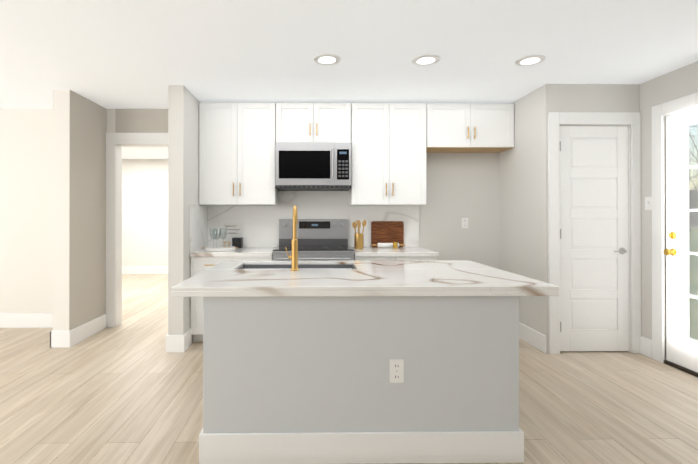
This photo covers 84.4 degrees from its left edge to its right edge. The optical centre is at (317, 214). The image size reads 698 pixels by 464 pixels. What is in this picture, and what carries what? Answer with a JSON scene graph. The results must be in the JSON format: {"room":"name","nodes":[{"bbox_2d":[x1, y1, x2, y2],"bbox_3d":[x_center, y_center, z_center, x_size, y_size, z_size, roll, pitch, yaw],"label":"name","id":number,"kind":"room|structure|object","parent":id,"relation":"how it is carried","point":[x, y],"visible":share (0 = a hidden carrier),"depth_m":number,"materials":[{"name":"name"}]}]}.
{"room":"kitchen","nodes":[
{"label":"kitchen","id":0,"kind":"room"},
{"bbox_2d":[53,90,106,330],"bbox_3d":[-2.470,0.040,4.021,0.160,2.480,0.660,0,0,-1],"label":"wall","id":1,"kind":"structure","parent":0,"point":[79,205],"depth_m":3.83,"materials":[{"name":"paint"}]},
{"bbox_2d":[50,330,66,347],"bbox_3d":[-2.543,1.200,3.999,0.046,0.160,0.656,0,0,-1],"label":"baseboard","id":2,"kind":"structure","parent":1,"relation":"attached to","point":[57,339],"depth_m":3.67,"materials":[{"name":"white wood"}]},
{"bbox_2d":[67,313,106,347],"bbox_3d":[-2.382,1.200,4.011,0.016,0.160,0.676,0,0,-1],"label":"baseboard","id":3,"kind":"structure","parent":1,"relation":"attached to","point":[82,332],"depth_m":3.94,"materials":[{"name":"white wood"}]},
{"bbox_2d":[122,159,167,266],"bbox_3d":[-2.503,0.052,8.321,7.100,2.480,0.100,0,0,-1],"label":"wall","id":4,"kind":"structure","parent":0,"point":[144,212],"depth_m":8.24,"materials":[{"name":"paint"}]},
{"bbox_2d":[122,267,167,273],"bbox_3d":[-2.553,1.212,8.259,7.000,0.160,0.016,0,0,-1],"label":"baseboard","id":5,"kind":"structure","parent":4,"relation":"attached to","point":[125,270],"depth_m":8.24,"materials":[{"name":"white wood"}]},
{"bbox_2d":[168,85,206,341],"bbox_3d":[-1.319,0.040,3.963,0.140,2.480,0.805,0,0,-1],"label":"wall","id":6,"kind":"structure","parent":0,"point":[183,147],"depth_m":3.56,"materials":[{"name":"grey paint"}]},
{"bbox_2d":[166,329,190,352],"bbox_3d":[-1.397,1.200,3.950,0.016,0.160,0.821,0,0,-1],"label":"baseboard","id":7,"kind":"structure","parent":6,"relation":"attached to","point":[172,341],"depth_m":3.54,"materials":[{"name":"white wood"}]},
{"bbox_2d":[0,108,499,312],"bbox_3d":[-1.905,0.041,4.418,8.200,2.480,0.120,0,0,-1],"label":"wall","id":8,"kind":"structure","parent":0,"point":[26,210],"depth_m":4.35,"materials":[{"name":"paint"}]},
{"bbox_2d":[0,313,52,327],"bbox_3d":[-4.264,1.201,4.316,3.420,0.160,0.019,0,0,-1],"label":"baseboard","id":9,"kind":"structure","parent":8,"relation":"attached to","point":[7,320],"depth_m":4.32,"materials":[{"name":"white wood"}]},
{"bbox_2d":[106,133,167,327],"bbox_3d":[-1.905,0.179,4.418,0.980,2.205,0.156,0,0,-1],"label":"door frame","id":10,"kind":"structure","parent":8,"relation":"attached to","point":[116,143],"depth_m":4.34,"materials":[{"name":"white wood"}]},
{"bbox_2d":[221,221,242,237],"bbox_3d":[-0.964,0.175,4.345,0.246,0.186,0.016,0,0,-1],"label":"kitchen sign","id":11,"kind":"object","parent":8,"relation":"attached to","point":[234,228],"visible":0.94,"depth_m":4.34,"materials":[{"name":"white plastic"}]},
{"bbox_2d":[190,191,418,252],"bbox_3d":[-0.040,0.156,4.064,2.418,0.848,0.629,0,0,-1],"label":"backsplash","id":12,"kind":"structure","parent":8,"relation":"attached to","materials":[{"name":"stone"}]},
{"bbox_2d":[462,218,467,227],"bbox_3d":[1.696,0.101,4.397,0.072,0.118,0.008,0,0,-1],"label":"outlet","id":13,"kind":"object","parent":8,"relation":"attached to","point":[464,222],"visible":1,"depth_m":4.40,"materials":[{"name":"white plastic"}]},
{"bbox_2d":[0,274,697,463],"bbox_3d":[-1.482,1.308,3.330,9.220,0.060,10.300,0,0,-1],"label":"floor","id":14,"kind":"structure","parent":0,"point":[129,390],"depth_m":2.63,"materials":[{"name":"brown wood"}]},
{"bbox_2d":[273,219,353,260],"bbox_3d":[-0.040,0.666,4.006,0.794,1.227,0.707,0,0,-1],"label":"range","id":15,"kind":"object","parent":14,"relation":"on","point":[322,239],"visible":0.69,"depth_m":4.31,"materials":[{"name":"silver metal"}]},
{"bbox_2d":[189,102,513,341],"bbox_3d":[0.423,0.050,4.059,3.343,2.460,0.652,0,0,-1],"label":"unit","id":16,"kind":"object","parent":14,"relation":"on","point":[392,144],"visible":0.58,"depth_m":4.06,"materials":[{"name":"white wood"}]},
{"bbox_2d":[201,246,237,250],"bbox_3d":[-1.020,0.358,4.008,0.383,0.032,0.320,0,0,-1],"label":"serving tray","id":17,"kind":"object","parent":16,"relation":"on","point":[220,248],"visible":0.98,"depth_m":3.92,"materials":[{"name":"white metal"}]},
{"bbox_2d":[210,228,217,247],"bbox_3d":[-1.090,0.256,4.038,0.082,0.215,0.082,0,0,-1],"label":"wine glass","id":18,"kind":"object","parent":17,"relation":"on","point":[212,233],"visible":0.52,"depth_m":4.04,"materials":[{"name":"clear glass"}]},
{"bbox_2d":[213,228,220,241],"bbox_3d":[-1.039,0.256,3.958,0.082,0.215,0.082,0,0,-1],"label":"wine glass","id":19,"kind":"object","parent":17,"relation":"on","point":[216,234],"visible":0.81,"depth_m":3.96,"materials":[{"name":"clear glass"}]},
{"bbox_2d":[219,228,226,239],"bbox_3d":[-1.001,0.256,4.069,0.082,0.215,0.082,0,0,-1],"label":"wine glass","id":20,"kind":"object","parent":17,"relation":"on","point":[223,233],"visible":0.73,"depth_m":4.08,"materials":[{"name":"clear glass"}]},
{"bbox_2d":[232,237,242,247],"bbox_3d":[-0.893,0.319,4.291,0.106,0.113,0.119,0,0,-1],"label":"canister","id":21,"kind":"object","parent":16,"relation":"on","point":[237,242],"visible":0.94,"depth_m":4.24,"materials":[{"name":"plastic"}]},
{"bbox_2d":[275,142,350,190],"bbox_3d":[-0.042,-0.507,4.151,0.788,0.474,0.456,0,0,-1],"label":"microwave","id":22,"kind":"object","parent":16,"relation":"attached to","point":[312,166],"visible":1,"depth_m":3.97,"materials":[{"name":"metal"}]},
{"bbox_2d":[354,233,363,248],"bbox_3d":[0.453,0.292,4.167,0.100,0.165,0.100,0,0,-1],"label":"utensil crock","id":23,"kind":"object","parent":16,"relation":"on","point":[358,241],"visible":0.94,"depth_m":4.13,"materials":[{"name":"gold metal"}]},
{"bbox_2d":[352,220,365,233],"bbox_3d":[0.458,0.213,4.165,0.154,0.307,0.055,0,0,-1],"label":"wooden utensils","id":24,"kind":"object","parent":23,"relation":"in","point":[355,225],"visible":0.75,"depth_m":4.16,"materials":[{"name":"brown wood"}]},
{"bbox_2d":[371,221,403,246],"bbox_3d":[0.798,0.228,4.363,0.365,0.295,0.024,0,0,-1],"label":"cutting board","id":25,"kind":"object","parent":16,"relation":"on","point":[387,231],"visible":0.88,"depth_m":4.35,"materials":[{"name":"brown wood"}]},
{"bbox_2d":[371,243,404,247],"bbox_3d":[0.796,0.348,4.306,0.380,0.054,0.054,0,0,-1],"label":"rolling pin","id":26,"kind":"object","parent":16,"relation":"on","point":[384,245],"visible":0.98,"depth_m":4.29,"materials":[{"name":"stone"}]},
{"bbox_2d":[426,103,513,152],"bbox_3d":[1.627,-0.942,4.218,0.931,0.474,0.366,0,0,-1],"label":"cabinet","id":27,"kind":"object","parent":16,"relation":"in","point":[450,127],"depth_m":4.07,"materials":[{"name":"white wood"}]},
{"bbox_2d":[171,260,558,463],"bbox_3d":[0.244,0.823,2.519,1.980,0.905,1.137,0,0,-1],"label":"kitchen island","id":28,"kind":"object","parent":14,"relation":"on","point":[296,367],"visible":0.98,"depth_m":1.97,"materials":[{"name":"paint"}]},
{"bbox_2d":[285,205,298,270],"bbox_3d":[-0.167,0.154,2.613,0.094,0.432,0.218,0,0,-1],"label":"faucet","id":29,"kind":"object","parent":28,"relation":"on","point":[293,257],"visible":1,"depth_m":2.52,"materials":[{"name":"gold metal"}]},
{"bbox_2d":[390,359,403,382],"bbox_3d":[0.408,0.806,1.969,0.072,0.118,0.008,0,0,-1],"label":"outlet","id":30,"kind":"object","parent":28,"relation":"attached to","point":[396,370],"visible":1,"depth_m":1.97,"materials":[{"name":"white plastic"}]},
{"bbox_2d":[0,0,697,158],"bbox_3d":[-1.482,-1.217,3.337,9.220,0.030,10.300,0,0,-1],"label":"ceiling","id":31,"kind":"structure","parent":0,"point":[125,54],"depth_m":2.78,"materials":[{"name":"paint"}]},
{"bbox_2d":[313,54,340,64],"bbox_3d":[0.076,-1.198,2.976,0.212,0.009,0.212,0,0,-1],"label":"recessed light","id":32,"kind":"object","parent":31,"relation":"in","point":[326,59],"visible":1,"depth_m":2.96,"materials":[{"name":"white plastic"}]},
{"bbox_2d":[412,54,439,65],"bbox_3d":[0.846,-1.198,2.986,0.212,0.009,0.212,0,0,-1],"label":"recessed light","id":33,"kind":"object","parent":31,"relation":"in","point":[426,60],"visible":1,"depth_m":2.97,"materials":[{"name":"white plastic"}]},
{"bbox_2d":[515,55,545,65],"bbox_3d":[1.663,-1.198,2.996,0.212,0.009,0.212,0,0,-1],"label":"recessed light","id":34,"kind":"object","parent":31,"relation":"in","point":[530,60],"visible":0.98,"depth_m":2.98,"materials":[{"name":"white plastic"}]},
{"bbox_2d":[499,88,539,331],"bbox_3d":[2.150,0.040,4.018,0.100,2.480,0.780,0,0,-1],"label":"wall","id":35,"kind":"structure","parent":0,"point":[519,197],"depth_m":3.91,"materials":[{"name":"grey paint"}]},
{"bbox_2d":[519,322,545,352],"bbox_3d":[2.092,1.200,3.954,0.019,0.160,0.860,0,0,-1],"label":"baseboard","id":36,"kind":"structure","parent":35,"relation":"attached to","point":[527,334],"depth_m":3.72,"materials":[{"name":"white wood"}]},
{"bbox_2d":[539,84,638,352],"bbox_3d":[2.541,0.039,3.583,0.870,2.480,0.100,0,0,-1],"label":"wall","id":37,"kind":"structure","parent":0,"point":[588,97],"depth_m":3.52,"materials":[{"name":"grey paint"}]},
{"bbox_2d":[559,126,628,350],"bbox_3d":[2.552,0.225,3.536,0.664,2.083,0.088,0,0,-1],"label":"pantry door","id":38,"kind":"structure","parent":37,"relation":"in","point":[594,254],"depth_m":3.55,"materials":[{"name":"white wood"}]},
{"bbox_2d":[548,112,640,353],"bbox_3d":[2.549,0.171,3.574,0.847,2.215,0.118,0,0,-1],"label":"door frame","id":39,"kind":"structure","parent":37,"relation":"attached to","point":[628,119],"depth_m":3.52,"materials":[{"name":"white wood"}]},
{"bbox_2d":[639,61,697,359],"bbox_3d":[3.078,0.032,1.389,0.150,2.480,6.300,0,0,-1],"label":"wall","id":40,"kind":"structure","parent":0,"point":[675,84],"depth_m":3.44,"materials":[{"name":"grey paint"}]},
{"bbox_2d":[645,197,651,209],"bbox_3d":[2.970,-0.097,3.439,0.013,0.118,0.072,0,0,-1],"label":"light switch","id":41,"kind":"object","parent":40,"relation":"attached to","point":[648,203],"visible":0.77,"depth_m":3.44,"materials":[{"name":"white plastic"}]},
{"bbox_2d":[652,92,697,362],"bbox_3d":[3.051,0.162,2.839,0.168,2.230,1.110,0,0,-1],"label":"door frame","id":42,"kind":"structure","parent":40,"relation":"attached to","point":[659,111],"depth_m":3.32,"materials":[{"name":"white wood"}]},
{"bbox_2d":[663,108,697,372],"bbox_3d":[2.982,0.206,2.838,0.116,2.082,0.894,0,0,-1],"label":"french door","id":43,"kind":"structure","parent":40,"relation":"in","point":[681,347],"depth_m":3.16,"materials":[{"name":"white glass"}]},
{"bbox_2d":[664,360,697,376],"bbox_3d":[3.055,1.263,2.836,0.160,0.028,0.900,0,0,-1],"label":"sill","id":44,"kind":"structure","parent":40,"relation":"attached to","point":[683,369],"depth_m":3.13,"materials":[{"name":"brown metal"}]},
{"label":"outside","id":45,"kind":"structure","parent":0,"visible":0},
{"bbox_2d":[689,126,697,339],"bbox_3d":[36.429,-11.538,15.286,66.870,26.300,110.000,0,0,-1],"label":"garden","id":46,"kind":"object","parent":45,"point":[693,316],"depth_m":12.92,"materials":[{"name":"green plant"}]}
]}

